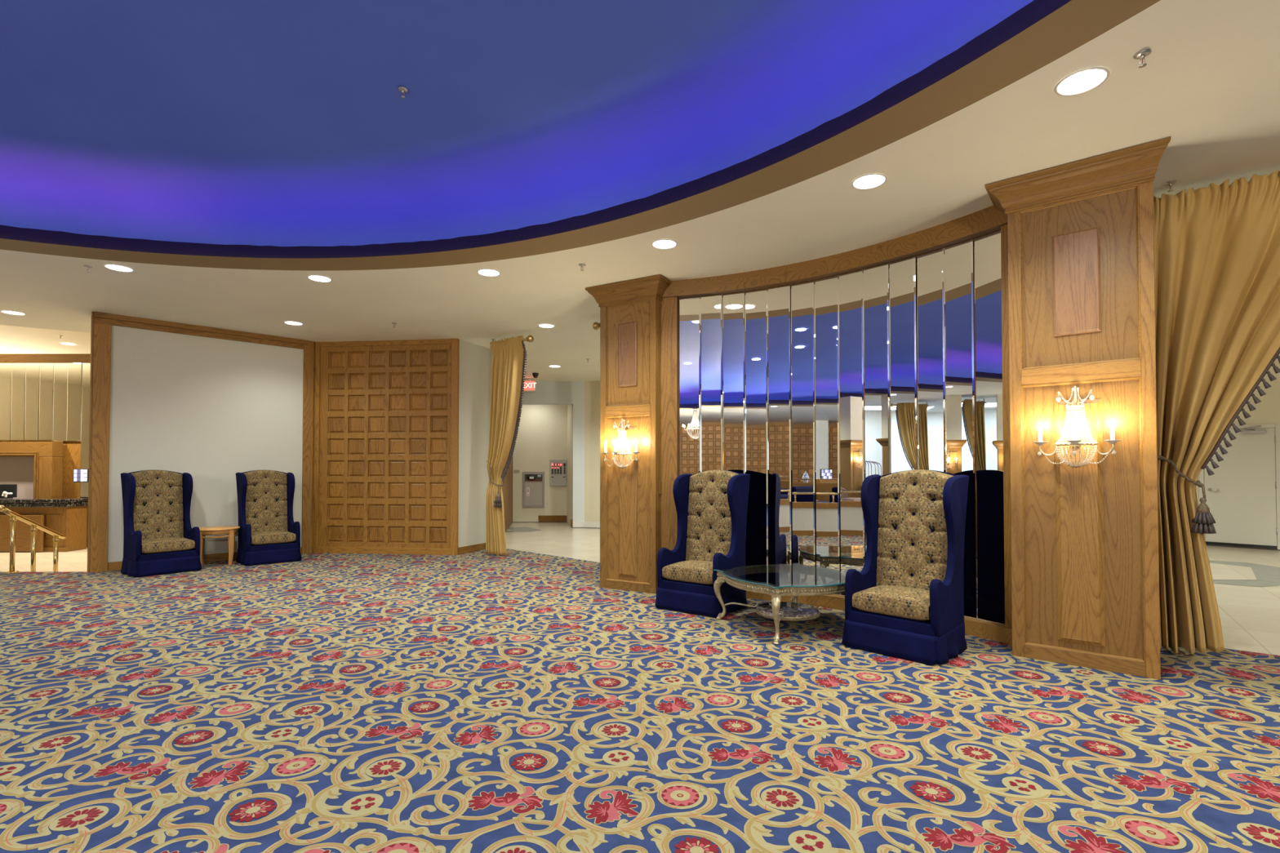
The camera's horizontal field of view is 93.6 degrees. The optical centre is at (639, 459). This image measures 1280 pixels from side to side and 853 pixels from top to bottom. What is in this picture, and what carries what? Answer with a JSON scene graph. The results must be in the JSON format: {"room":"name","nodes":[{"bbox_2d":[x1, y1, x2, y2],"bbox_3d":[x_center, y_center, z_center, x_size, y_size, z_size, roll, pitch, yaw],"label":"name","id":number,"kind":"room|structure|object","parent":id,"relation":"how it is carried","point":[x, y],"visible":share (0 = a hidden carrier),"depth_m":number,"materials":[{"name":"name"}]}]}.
{"room":"hotel lobby","nodes":[
{"label":"hotel lobby","id":0,"kind":"room"},
{"bbox_2d":[0,547,87,572],"bbox_3d":[-11.550,1.969,12.828,13.900,0.450,9.480,0,-1,0],"label":"floor","id":1,"kind":"structure","parent":0,"point":[76,561],"depth_m":11.90,"materials":[{"name":"beige stone"}]},
{"bbox_2d":[0,515,44,551],"bbox_3d":[-14.188,1.628,13.286,2.005,0.809,0.036,0,-1,0],"label":"counter front","id":2,"kind":"object","parent":1,"relation":"on","point":[23,532],"visible":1,"depth_m":13.27,"materials":[{"name":"brown wood"}]},
{"bbox_2d":[0,505,66,573],"bbox_3d":[-8.390,1.210,8.304,0.130,1.210,0.932,0,-1,0],"label":"handrail","id":3,"kind":"object","parent":1,"relation":"on","point":[14,516],"visible":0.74,"depth_m":8.29,"materials":[{"name":"gold metal"}]},
{"bbox_2d":[0,497,88,551],"bbox_3d":[-15.036,1.474,13.591,4.731,1.167,0.630,0,-1,0],"label":"counter","id":4,"kind":"object","parent":1,"relation":"on","point":[67,517],"depth_m":13.39,"materials":[{"name":"brown wood"}]},
{"bbox_2d":[1,491,13,497],"bbox_3d":[-14.216,0.783,13.499,0.222,0.145,0.104,0,-1,0],"label":"bundle","id":5,"kind":"object","parent":4,"relation":"on","point":[5,494],"visible":1,"depth_m":13.47,"materials":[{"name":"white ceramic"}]},
{"bbox_2d":[0,484,17,498],"bbox_3d":[-14.433,0.725,13.684,0.400,0.322,0.130,0,-1,-20],"label":"computer monitor","id":6,"kind":"object","parent":4,"relation":"on","point":[12,488],"visible":0.94,"depth_m":13.68,"materials":[{"name":"black plastic"}]},
{"bbox_2d":[62,363,82,497],"bbox_3d":[-11.750,-0.179,14.375,13.500,4.800,0.180,0,-1,0],"label":"wall","id":7,"kind":"structure","parent":0,"point":[71,449],"depth_m":14.28,"materials":[{"name":"brown wood"}]},
{"bbox_2d":[0,363,12,439],"bbox_3d":[-15.087,-1.371,14.274,0.332,1.871,0.016,0,-1,0],"label":"wall panel","id":8,"kind":"object","parent":7,"relation":"attached to","point":[6,369],"visible":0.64,"depth_m":14.27,"materials":[{"name":"beige fabric"}]},
{"bbox_2d":[10,363,26,439],"bbox_3d":[-14.754,-1.371,14.271,0.332,1.871,0.009,0,-1,0],"label":"wall panel","id":9,"kind":"object","parent":7,"relation":"attached to","point":[18,371],"visible":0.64,"depth_m":14.27,"materials":[{"name":"beige fabric"}]},
{"bbox_2d":[0,440,62,497],"bbox_3d":[-15.827,0.242,14.083,4.346,1.401,0.290,0,-1,0],"label":"surround","id":10,"kind":"object","parent":7,"relation":"attached to","point":[36,466],"visible":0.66,"depth_m":13.98,"materials":[{"name":"brown wood"}]},
{"bbox_2d":[24,363,39,439],"bbox_3d":[-14.421,-1.371,14.270,0.332,1.871,0.008,0,-1,0],"label":"wall panel","id":11,"kind":"object","parent":7,"relation":"attached to","point":[31,424],"visible":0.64,"depth_m":14.27,"materials":[{"name":"beige fabric"}]},
{"bbox_2d":[0,353,90,363],"bbox_3d":[-15.644,-2.402,14.299,5.711,0.218,0.050,0,-1,0],"label":"trim","id":12,"kind":"structure","parent":7,"relation":"attached to","point":[4,357],"depth_m":14.27,"materials":[{"name":"brown wood"}]},
{"bbox_2d":[38,363,53,439],"bbox_3d":[-14.088,-1.371,14.270,0.332,1.871,0.008,0,-1,0],"label":"wall panel","id":13,"kind":"object","parent":7,"relation":"attached to","point":[46,370],"visible":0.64,"depth_m":14.27,"materials":[{"name":"beige fabric"}]},
{"bbox_2d":[53,363,67,440],"bbox_3d":[-13.755,-1.371,14.270,0.332,1.871,0.009,0,-1,0],"label":"wall panel","id":14,"kind":"object","parent":7,"relation":"attached to","point":[60,370],"visible":0.86,"depth_m":14.27,"materials":[{"name":"beige fabric"}]},
{"bbox_2d":[66,363,81,440],"bbox_3d":[-13.422,-1.371,14.266,0.332,1.871,0.013,0,-1,0],"label":"wall panel","id":15,"kind":"object","parent":7,"relation":"attached to","point":[73,391],"visible":1,"depth_m":14.26,"materials":[{"name":"beige fabric"}]},
{"bbox_2d":[73,468,88,482],"bbox_3d":[-12.943,0.375,14.079,0.340,0.310,0.334,0,-1,0],"label":"wall screen","id":16,"kind":"object","parent":7,"relation":"attached to","point":[80,475],"visible":0.94,"depth_m":13.91,"materials":[{"name":"white plastic"}]},
{"bbox_2d":[80,363,90,497],"bbox_3d":[-13.103,-0.687,14.258,0.299,3.239,0.008,0,-1,0],"label":"wall panel","id":17,"kind":"object","parent":7,"relation":"attached to","point":[86,372],"visible":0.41,"depth_m":14.26,"materials":[{"name":"beige wood"}]},
{"bbox_2d":[86,506,88,547],"bbox_3d":[-12.800,1.498,14.191,1.500,1.140,0.090,0,-1,0],"label":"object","id":18,"kind":"structure","parent":7,"relation":"attached to","point":[87,506],"depth_m":14.18,"materials":[{"name":"brown wood"}]},
{"bbox_2d":[107,324,303,562],"bbox_3d":[-6.538,0.004,9.084,2.589,3.950,0.300,1,-1,-44],"label":"wall","id":19,"kind":"structure","parent":0,"point":[211,410],"depth_m":8.94,"materials":[{"name":"white paint"}]},
{"bbox_2d":[87,311,93,573],"bbox_3d":[-7.468,-0.012,8.169,0.020,3.950,0.335,1,-1,-44],"label":"trim","id":20,"kind":"structure","parent":19,"relation":"attached to","point":[92,313],"depth_m":8.06,"materials":[{"name":"brown wood"}]},
{"bbox_2d":[89,322,111,572],"bbox_3d":[-7.293,-0.165,8.132,0.178,3.353,0.035,1,-1,-44],"label":"trim","id":21,"kind":"structure","parent":19,"relation":"attached to","point":[102,332],"depth_m":8.12,"materials":[{"name":"brown wood"}]},
{"bbox_2d":[93,311,307,349],"bbox_3d":[-6.411,-1.900,8.993,2.600,0.147,0.056,1,-1,-44],"label":"trim","id":22,"kind":"structure","parent":19,"relation":"attached to","point":[99,317],"depth_m":8.84,"materials":[{"name":"brown wood"}]},
{"bbox_2d":[107,546,302,570],"bbox_3d":[-6.378,1.470,8.992,2.372,0.115,0.020,1,-1,-44],"label":"trim","id":23,"kind":"structure","parent":19,"relation":"attached to","point":[113,566],"depth_m":8.96,"materials":[{"name":"brown wood"}]},
{"bbox_2d":[301,340,314,554],"bbox_3d":[-5.462,-0.207,9.888,0.150,3.500,0.035,1,-1,-44],"label":"trim","id":24,"kind":"structure","parent":19,"relation":"attached to","point":[308,349],"depth_m":9.87,"materials":[{"name":"brown wood"}]},
{"bbox_2d":[457,339,492,547],"bbox_3d":[-2.791,-0.201,10.284,0.120,3.500,1.080,0,-1,24],"label":"wall","id":25,"kind":"structure","parent":0,"point":[475,360],"depth_m":10.11,"materials":[{"name":"white paint"}]},
{"bbox_2d":[457,542,485,555],"bbox_3d":[-2.727,1.491,10.227,0.018,0.115,1.080,0,-1,24],"label":"trim","id":26,"kind":"structure","parent":25,"relation":"attached to","point":[474,548],"depth_m":10.02,"materials":[{"name":"brown wood"}]},
{"bbox_2d":[501,453,512,532],"bbox_3d":[-3.039,-0.147,13.371,0.121,3.500,5.107,0,-1,-9],"label":"wall","id":27,"kind":"structure","parent":0,"point":[507,489],"depth_m":14.11,"materials":[{"name":"beige paint"}]},
{"bbox_2d":[512,404,567,521],"bbox_3d":[-2.865,-0.101,15.964,1.870,3.500,0.120,0,-1,0],"label":"wall","id":28,"kind":"structure","parent":0,"point":[542,435],"depth_m":15.90,"materials":[{"name":"beige paint"}]},
{"bbox_2d":[522,471,544,507],"bbox_3d":[-2.810,0.792,15.860,0.570,0.940,0.046,0,-1,0],"label":"electrical panel","id":29,"kind":"object","parent":28,"relation":"attached to","point":[533,482],"visible":1,"depth_m":15.85,"materials":[{"name":"grey metal"}]},
{"bbox_2d":[538,515,566,521],"bbox_3d":[-2.305,1.562,15.865,0.750,0.170,0.020,0,-1,0],"label":"trim","id":30,"kind":"structure","parent":28,"relation":"attached to","point":[541,518],"depth_m":15.85,"materials":[{"name":"brown wood"}]},
{"bbox_2d":[549,459,566,485],"bbox_3d":[-2.165,0.352,15.876,0.444,0.690,0.028,0,-1,0],"label":"panel","id":31,"kind":"object","parent":28,"relation":"attached to","point":[557,468],"visible":1,"depth_m":15.87,"materials":[{"name":"grey metal"}]},
{"bbox_2d":[521,381,584,521],"bbox_3d":[-2.565,-0.127,14.505,2.470,3.500,0.200,0,-1,0],"label":"wall","id":32,"kind":"structure","parent":0,"point":[578,386],"depth_m":14.42,"materials":[{"name":"white paint"}]},
{"bbox_2d":[573,521,583,527],"bbox_3d":[-1.468,1.551,14.365,0.275,0.140,0.020,0,-1,0],"label":"baseboard","id":33,"kind":"structure","parent":32,"relation":"attached to","point":[575,524],"depth_m":14.35,"materials":[{"name":"white paint"}]},
{"bbox_2d":[566,404,573,524],"bbox_3d":[-1.709,-0.115,15.167,0.120,3.500,1.535,0,-1,-12],"label":"wall","id":34,"kind":"structure","parent":0,"point":[570,407],"depth_m":15.08,"materials":[{"name":"beige paint"}]},
{"bbox_2d":[584,380,599,521],"bbox_3d":[0.003,-0.135,14.062,2.749,3.500,0.120,0,-1,17],"label":"wall","id":35,"kind":"structure","parent":0,"point":[592,388],"depth_m":14.35,"materials":[{"name":"beige paint"}]},
{"bbox_2d":[583,521,599,528],"bbox_3d":[-0.041,1.544,13.953,2.700,0.140,0.021,0,-1,17],"label":"trim","id":36,"kind":"structure","parent":35,"relation":"attached to","point":[586,524],"depth_m":14.27,"materials":[{"name":"white paint"}]},
{"bbox_2d":[0,521,1279,852],"bbox_3d":[1.250,1.417,2.476,23.500,0.016,31.000,0,-1,0],"label":"floor","id":37,"kind":"structure","parent":0,"point":[480,701],"depth_m":3.24,"materials":[{"name":"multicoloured carpet"}]},
{"bbox_2d":[120,470,201,577],"bbox_3d":[-6.460,0.822,8.131,0.694,1.366,0.767,-1,-1,36],"label":"chair","id":38,"kind":"object","parent":37,"relation":"on","point":[159,538],"visible":1,"depth_m":8.10,"materials":[{"name":"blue fabric"}]},
{"bbox_2d":[141,537,195,553],"bbox_3d":[-6.405,1.142,8.083,0.458,0.178,0.568,-1,-1,36],"label":"seat cushion","id":39,"kind":"object","parent":38,"relation":"on","point":[148,544],"depth_m":7.99,"materials":[{"name":"beige fabric"}]},
{"bbox_2d":[199,525,239,567],"bbox_3d":[-6.120,1.251,8.690,0.564,0.535,0.564,-1,-1,30],"label":"side table","id":40,"kind":"object","parent":37,"relation":"on","point":[232,531],"visible":0.8,"depth_m":8.61,"materials":[{"name":"brown wood"}]},
{"bbox_2d":[235,470,302,565],"bbox_3d":[-5.579,0.838,9.048,0.767,1.366,0.694,1,-1,-45],"label":"chair","id":41,"kind":"object","parent":37,"relation":"on","point":[268,533],"visible":1,"depth_m":9.03,"materials":[{"name":"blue fabric"}]},
{"bbox_2d":[250,530,295,545],"bbox_3d":[-5.530,1.158,8.992,0.458,0.178,0.568,-1,-1,45],"label":"seat cushion","id":42,"kind":"object","parent":41,"relation":"on","point":[257,537],"depth_m":8.86,"materials":[{"name":"beige fabric"}]},
{"bbox_2d":[585,274,671,594],"bbox_3d":[-0.065,-0.256,7.000,0.995,3.496,0.587,-1,-1,30],"label":"pillar","id":43,"kind":"structure","parent":37,"relation":"on","point":[630,538],"depth_m":6.83,"materials":[{"name":"brown wood"}]},
{"bbox_2d":[601,418,639,468],"bbox_3d":[-0.243,-0.184,6.781,0.502,0.573,0.223,-1,-1,30],"label":"wall sconce","id":44,"kind":"object","parent":43,"relation":"attached to","point":[623,433],"visible":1,"depth_m":6.81,"materials":[{"name":"glass"}]},
{"bbox_2d":[654,469,750,617],"bbox_3d":[0.628,0.785,6.035,0.766,1.366,0.694,-1,-1,37],"label":"chair","id":45,"kind":"object","parent":37,"relation":"on","point":[711,505],"visible":0.96,"depth_m":6.01,"materials":[{"name":"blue fabric"}]},
{"bbox_2d":[662,560,713,584],"bbox_3d":[0.585,1.105,5.974,0.568,0.178,0.458,-1,-1,37],"label":"seat cushion","id":46,"kind":"object","parent":45,"relation":"on","point":[673,571],"depth_m":5.84,"materials":[{"name":"beige fabric"}]},
{"bbox_2d":[713,563,846,644],"bbox_3d":[1.300,1.234,5.299,1.140,0.454,1.140,0,-1,-23],"label":"coffee table","id":47,"kind":"object","parent":37,"relation":"on","point":[777,580],"visible":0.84,"depth_m":5.14,"materials":[{"name":"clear glass"}]},
{"bbox_2d":[756,601,818,617],"bbox_3d":[1.300,1.319,5.298,0.532,0.016,0.532,0,-1,-23],"label":"shelf","id":48,"kind":"object","parent":47,"relation":"attached to","point":[792,609],"depth_m":5.23,"materials":[{"name":"clear glass"}]},
{"bbox_2d":[841,469,968,665],"bbox_3d":[2.058,0.762,4.674,0.694,1.366,0.767,1,-1,-44],"label":"chair","id":49,"kind":"object","parent":37,"relation":"on","point":[906,601],"visible":1,"depth_m":4.63,"materials":[{"name":"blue fabric"}]},
{"bbox_2d":[852,585,930,620],"bbox_3d":[2.007,1.082,4.621,0.458,0.178,0.568,1,-1,-44],"label":"seat cushion","id":50,"kind":"object","parent":49,"relation":"on","point":[888,602],"depth_m":4.50,"materials":[{"name":"beige fabric"}]},
{"bbox_2d":[984,136,1170,679],"bbox_3d":[3.159,-0.302,4.356,1.041,3.496,0.587,-1,-1,39],"label":"pillar","id":51,"kind":"structure","parent":37,"relation":"on","point":[1085,549],"depth_m":4.19,"materials":[{"name":"brown wood"}]},
{"bbox_2d":[1032,386,1120,467],"bbox_3d":[2.989,-0.231,4.134,0.502,0.573,0.223,-1,-1,39],"label":"wall sconce","id":52,"kind":"object","parent":51,"relation":"attached to","point":[1075,441],"visible":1,"depth_m":4.16,"materials":[{"name":"gold metal"}]},
{"bbox_2d":[0,0,1279,381],"bbox_3d":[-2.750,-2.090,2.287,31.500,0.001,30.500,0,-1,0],"label":"ceiling","id":53,"kind":"structure","parent":0,"point":[1209,82],"depth_m":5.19,"materials":[{"name":"paint"}]},
{"bbox_2d":[0,310,26,315],"bbox_3d":[-8.480,-1.985,8.136,0.248,0.005,0.248,0,-1,0],"label":"recessed light","id":54,"kind":"object","parent":53,"relation":"in","point":[15,313],"visible":1,"depth_m":8.14,"materials":[{"name":"white"}]},
{"bbox_2d":[60,342,75,345],"bbox_3d":[-12.500,-2.522,13.146,0.248,0.005,0.248,0,-1,0],"label":"recessed light","id":55,"kind":"object","parent":53,"relation":"in","point":[67,344],"visible":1,"depth_m":13.14,"materials":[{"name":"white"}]},
{"bbox_2d":[83,265,92,272],"bbox_3d":[-5.770,-1.989,6.286,0.072,0.061,0.072,0,-1,0],"label":"sprinkler","id":56,"kind":"object","parent":53,"relation":"attached to","point":[87,267],"visible":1,"depth_m":6.28,"materials":[{"name":"grey metal"}]},
{"bbox_2d":[103,263,133,271],"bbox_3d":[-5.490,-2.016,6.336,0.248,0.005,0.248,0,-1,0],"label":"recessed light","id":57,"kind":"object","parent":53,"relation":"in","point":[113,267],"visible":1,"depth_m":6.33,"materials":[{"name":"white"}]},
{"bbox_2d":[284,320,303,325],"bbox_3d":[-5.020,-1.975,8.716,0.248,0.005,0.248,0,-1,0],"label":"recessed light","id":58,"kind":"object","parent":53,"relation":"in","point":[290,322],"visible":1,"depth_m":8.73,"materials":[{"name":"white"}]},
{"bbox_2d":[306,275,332,282],"bbox_3d":[-3.560,-2.010,6.686,0.248,0.005,0.248,0,-1,0],"label":"recessed light","id":59,"kind":"object","parent":53,"relation":"in","point":[314,277],"visible":1,"depth_m":6.69,"materials":[{"name":"white"}]},
{"bbox_2d":[398,86,408,98],"bbox_3d":[-1.800,-2.781,4.569,0.072,0.061,0.072,0,-1,0],"label":"sprinkler","id":60,"kind":"object","parent":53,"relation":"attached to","point":[403,90],"visible":1,"depth_m":4.56,"materials":[{"name":"grey metal"}]},
{"bbox_2d":[476,268,500,276],"bbox_3d":[-1.630,-2.014,6.486,0.248,0.005,0.248,0,-1,0],"label":"recessed light","id":61,"kind":"object","parent":53,"relation":"in","point":[484,272],"visible":1,"depth_m":6.49,"materials":[{"name":"white"}]},
{"bbox_2d":[485,334,533,555],"bbox_3d":[-2.080,-0.224,9.478,1.075,3.482,0.212,-1,-1,43],"label":"curtain","id":62,"kind":"object","parent":53,"relation":"hanging from","point":[508,361],"visible":0.97,"depth_m":9.57,"materials":[{"name":"gold fabric"}]},
{"bbox_2d":[486,459,504,507],"bbox_3d":[-2.329,0.379,9.676,0.408,0.762,0.230,-1,-1,40],"label":"tieback","id":63,"kind":"object","parent":62,"relation":"attached to","point":[498,500],"visible":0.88,"depth_m":9.53,"materials":[{"name":"grey fabric"}]},
{"bbox_2d":[524,377,536,391],"bbox_3d":[-2.558,-1.737,13.958,0.329,0.300,0.068,0,-1,6],"label":"exit sign","id":64,"kind":"object","parent":53,"relation":"hanging from","point":[530,385],"visible":0.73,"depth_m":13.93,"materials":[{"name":"red plastic"}]},
{"bbox_2d":[532,373,538,377],"bbox_3d":[-2.300,-1.845,13.234,0.140,0.108,0.140,0,-1,0],"label":"dome camera","id":65,"kind":"object","parent":53,"relation":"attached to","point":[535,375],"visible":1,"depth_m":13.19,"materials":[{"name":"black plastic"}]},
{"bbox_2d":[537,324,555,328],"bbox_3d":[-1.380,-1.972,8.876,0.248,0.005,0.248,0,-1,0],"label":"recessed light","id":66,"kind":"object","parent":53,"relation":"in","point":[544,326],"visible":1,"depth_m":8.89,"materials":[{"name":"white"}]},
{"bbox_2d":[548,364,560,367],"bbox_3d":[-1.750,-1.911,12.335,0.248,0.005,0.248,0,-1,0],"label":"recessed light","id":67,"kind":"object","parent":53,"relation":"in","point":[551,366],"visible":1,"depth_m":12.31,"materials":[{"name":"white"}]},
{"bbox_2d":[0,0,1159,270],"bbox_3d":[-3.431,-2.202,0.038,14.600,0.145,14.600,0,-1,0],"label":"trim","id":68,"kind":"structure","parent":53,"relation":"attached to","point":[1040,33],"depth_m":4.49,"materials":[{"name":"brown paint"}]},
{"bbox_2d":[578,263,585,271],"bbox_3d":[-0.600,-1.990,6.236,0.072,0.061,0.072,0,-1,0],"label":"sprinkler","id":69,"kind":"object","parent":53,"relation":"attached to","point":[580,264],"visible":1,"depth_m":6.23,"materials":[{"name":"grey metal"}]},
{"bbox_2d":[592,322,599,329],"bbox_3d":[-0.121,-1.903,7.988,1.356,0.176,0.110,-1,-1,40],"label":"curtain rod","id":70,"kind":"object","parent":53,"relation":"hanging from","point":[596,326],"visible":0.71,"depth_m":8.35,"materials":[{"name":"gold metal"}]},
{"bbox_2d":[651,239,677,248],"bbox_3d":[0.230,-2.028,5.666,0.248,0.005,0.248,0,-1,0],"label":"recessed light","id":71,"kind":"object","parent":53,"relation":"in","point":[660,243],"visible":1,"depth_m":5.66,"materials":[{"name":"white glass"}]},
{"bbox_2d":[851,173,887,189],"bbox_3d":[1.690,-2.049,4.436,0.248,0.005,0.248,0,-1,0],"label":"recessed light","id":72,"kind":"object","parent":53,"relation":"in","point":[868,181],"visible":1,"depth_m":4.43,"materials":[{"name":"white"}]},
{"bbox_2d":[1053,66,1110,96],"bbox_3d":[2.420,-2.069,3.297,0.248,0.005,0.248,0,-1,0],"label":"recessed light","id":73,"kind":"object","parent":53,"relation":"in","point":[1084,80],"visible":1,"depth_m":3.29,"materials":[{"name":"white glass"}]},
{"bbox_2d":[1133,48,1151,67],"bbox_3d":[2.570,-2.045,3.076,0.072,0.061,0.072,0,-1,0],"label":"sprinkler","id":74,"kind":"object","parent":53,"relation":"attached to","point":[1142,54],"visible":1,"depth_m":3.07,"materials":[{"name":"grey metal"}]},
{"bbox_2d":[1164,180,1177,191],"bbox_3d":[3.930,-2.021,4.456,0.072,0.061,0.072,0,-1,0],"label":"sprinkler","id":75,"kind":"object","parent":53,"relation":"attached to","point":[1170,184],"visible":1,"depth_m":4.45,"materials":[{"name":"grey metal"}]},
{"bbox_2d":[1153,169,1279,653],"bbox_3d":[4.515,-0.316,4.198,1.550,3.481,0.222,-1,-1,34],"label":"curtain","id":76,"kind":"object","parent":53,"relation":"hanging from","point":[1217,248],"visible":0.89,"depth_m":4.43,"materials":[{"name":"gold fabric"}]},
{"bbox_2d":[1157,454,1216,533],"bbox_3d":[4.032,0.233,4.511,0.404,0.612,0.230,-1,-1,37],"label":"tieback","id":77,"kind":"object","parent":76,"relation":"attached to","point":[1203,517],"visible":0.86,"depth_m":4.38,"materials":[{"name":"grey fabric"}]},
{"bbox_2d":[721,256,976,564],"bbox_3d":[1.824,-0.276,5.958,3.788,3.500,0.559,-1,-1,39],"label":"wall","id":78,"kind":"structure","parent":0,"point":[973,256],"depth_m":5.66,"materials":[{"name":"silver metal"}]},
{"bbox_2d":[660,296,678,550],"bbox_3d":[0.332,-0.235,6.817,0.195,3.203,0.081,0,-1,15],"label":"trim","id":79,"kind":"structure","parent":78,"relation":"attached to","point":[669,310],"depth_m":6.78,"materials":[{"name":"brown wood"}]},
{"bbox_2d":[678,296,700,475],"bbox_3d":[0.557,-0.235,6.767,0.250,3.198,0.009,0,-1,18],"label":"mirror panel","id":80,"kind":"object","parent":78,"relation":"attached to","point":[689,308],"visible":0.64,"depth_m":6.77,"materials":[{"name":"silver metal"}]},
{"bbox_2d":[700,293,722,472],"bbox_3d":[0.792,-0.236,6.678,0.250,3.198,0.012,0,-1,21],"label":"mirror panel","id":81,"kind":"object","parent":78,"relation":"attached to","point":[711,305],"visible":0.64,"depth_m":6.68,"materials":[{"name":"silver metal"}]},
{"bbox_2d":[722,291,745,473],"bbox_3d":[1.025,-0.238,6.584,0.250,3.198,0.009,0,-1,25],"label":"mirror panel","id":82,"kind":"object","parent":78,"relation":"attached to","point":[733,304],"visible":0.64,"depth_m":6.59,"materials":[{"name":"silver metal"}]},
{"bbox_2d":[744,288,768,565],"bbox_3d":[1.252,-0.240,6.475,0.250,3.198,0.012,-1,-1,28],"label":"mirror panel","id":83,"kind":"object","parent":78,"relation":"attached to","point":[755,300],"visible":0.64,"depth_m":6.47,"materials":[{"name":"silver metal"}]},
{"bbox_2d":[746,590,771,600],"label":"baseboard","id":84,"kind":"structure","parent":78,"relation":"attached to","point":[749,594],"depth_m":6.37,"materials":[{"name":"brown wood"}]},
{"bbox_2d":[767,284,791,564],"bbox_3d":[1.467,-0.242,6.346,0.250,3.198,0.010,-1,-1,32],"label":"mirror panel","id":85,"kind":"object","parent":78,"relation":"attached to","point":[779,396],"visible":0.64,"depth_m":6.34,"materials":[{"name":"silver metal"}]},
{"bbox_2d":[790,280,815,565],"bbox_3d":[1.680,-0.245,6.213,0.250,3.198,0.012,-1,-1,35],"label":"mirror panel","id":86,"kind":"object","parent":78,"relation":"attached to","point":[802,294],"visible":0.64,"depth_m":6.21,"materials":[{"name":"silver metal"}]},
{"bbox_2d":[780,594,844,610],"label":"baseboard","id":87,"kind":"structure","parent":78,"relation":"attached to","point":[833,602],"depth_m":6.00,"materials":[{"name":"brown wood"}]},
{"bbox_2d":[813,275,839,595],"bbox_3d":[1.882,-0.247,6.062,0.250,3.198,0.013,-1,-1,38],"label":"mirror panel","id":88,"kind":"object","parent":78,"relation":"attached to","point":[825,289],"visible":0.77,"depth_m":6.06,"materials":[{"name":"silver metal"}]},
{"bbox_2d":[662,205,1007,297],"bbox_3d":[1.740,-1.940,5.915,3.574,0.175,0.497,-1,-1,38],"label":"trim","id":89,"kind":"structure","parent":78,"relation":"attached to","point":[988,220],"depth_m":5.83,"materials":[{"name":"brown wood"}]},
{"bbox_2d":[837,269,864,596],"bbox_3d":[2.070,-0.250,5.895,0.250,3.198,0.010,-1,-1,42],"label":"mirror panel","id":90,"kind":"object","parent":78,"relation":"attached to","point":[851,365],"visible":0.77,"depth_m":5.89,"materials":[{"name":"silver metal"}]},
{"bbox_2d":[862,262,890,560],"bbox_3d":[2.250,-0.253,5.720,0.013,3.198,0.250,1,-1,-45],"label":"mirror panel","id":91,"kind":"object","parent":78,"relation":"attached to","point":[875,278],"visible":0.64,"depth_m":5.72,"materials":[{"name":"silver metal"}]},
{"bbox_2d":[888,255,917,473],"bbox_3d":[2.423,-0.256,5.538,0.010,3.198,0.250,1,-1,-41],"label":"mirror panel","id":92,"kind":"object","parent":78,"relation":"attached to","point":[902,273],"visible":0.64,"depth_m":5.54,"materials":[{"name":"silver metal"}]},
{"bbox_2d":[915,248,945,471],"bbox_3d":[2.587,-0.260,5.347,0.012,3.198,0.250,1,-1,-38],"label":"mirror panel","id":93,"kind":"object","parent":78,"relation":"attached to","point":[931,396],"visible":0.64,"depth_m":5.35,"materials":[{"name":"silver metal"}]},
{"bbox_2d":[943,238,976,619],"bbox_3d":[2.732,-0.263,5.142,0.009,3.198,0.250,1,-1,-34],"label":"mirror panel","id":94,"kind":"object","parent":78,"relation":"attached to","point":[958,300],"visible":0.77,"depth_m":5.12,"materials":[{"name":"silver metal"}]},
{"bbox_2d":[964,617,1012,644],"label":"baseboard","id":95,"kind":"structure","parent":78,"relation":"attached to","point":[990,631],"depth_m":4.87,"materials":[{"name":"brown wood"}]},
{"bbox_2d":[973,229,1004,625],"bbox_3d":[2.871,-0.267,4.932,0.012,3.198,0.250,1,-1,-31],"label":"mirror panel","id":96,"kind":"object","parent":78,"relation":"attached to","point":[988,428],"visible":0.86,"depth_m":4.93,"materials":[{"name":"silver metal"}]},
{"bbox_2d":[1000,224,1012,629],"bbox_3d":[2.962,-0.271,4.745,0.071,3.203,0.158,1,-1,-28],"label":"trim","id":97,"kind":"structure","parent":78,"relation":"attached to","point":[1004,240],"depth_m":4.77,"materials":[{"name":"brown wood"}]},
{"bbox_2d":[1195,353,1279,549],"bbox_3d":[10.845,-0.194,10.657,0.120,3.500,7.266,1,-1,-41],"label":"wall","id":98,"kind":"structure","parent":0,"point":[1268,411],"depth_m":10.49,"materials":[{"name":"beige paint"}]},
{"bbox_2d":[1199,423,1279,550],"bbox_3d":[10.653,0.472,10.697,0.140,2.170,1.045,1,-1,-41],"label":"door","id":99,"kind":"structure","parent":98,"relation":"in","point":[1241,493],"depth_m":10.64,"materials":[{"name":"beige paint"}]},
{"bbox_3d":[-4.191,-0.206,9.960,2.513,3.500,0.120,0,-1,6],"label":"wall","id":100,"kind":"structure","parent":0,"visible":0},
{"bbox_2d":[311,338,459,555],"bbox_3d":[-4.197,-0.208,9.870,2.520,3.500,0.060,0,-1,6],"label":"wall panel","id":101,"kind":"object","parent":100,"relation":"attached to","point":[385,451],"visible":1,"depth_m":9.88,"materials":[{"name":"brown wood"}]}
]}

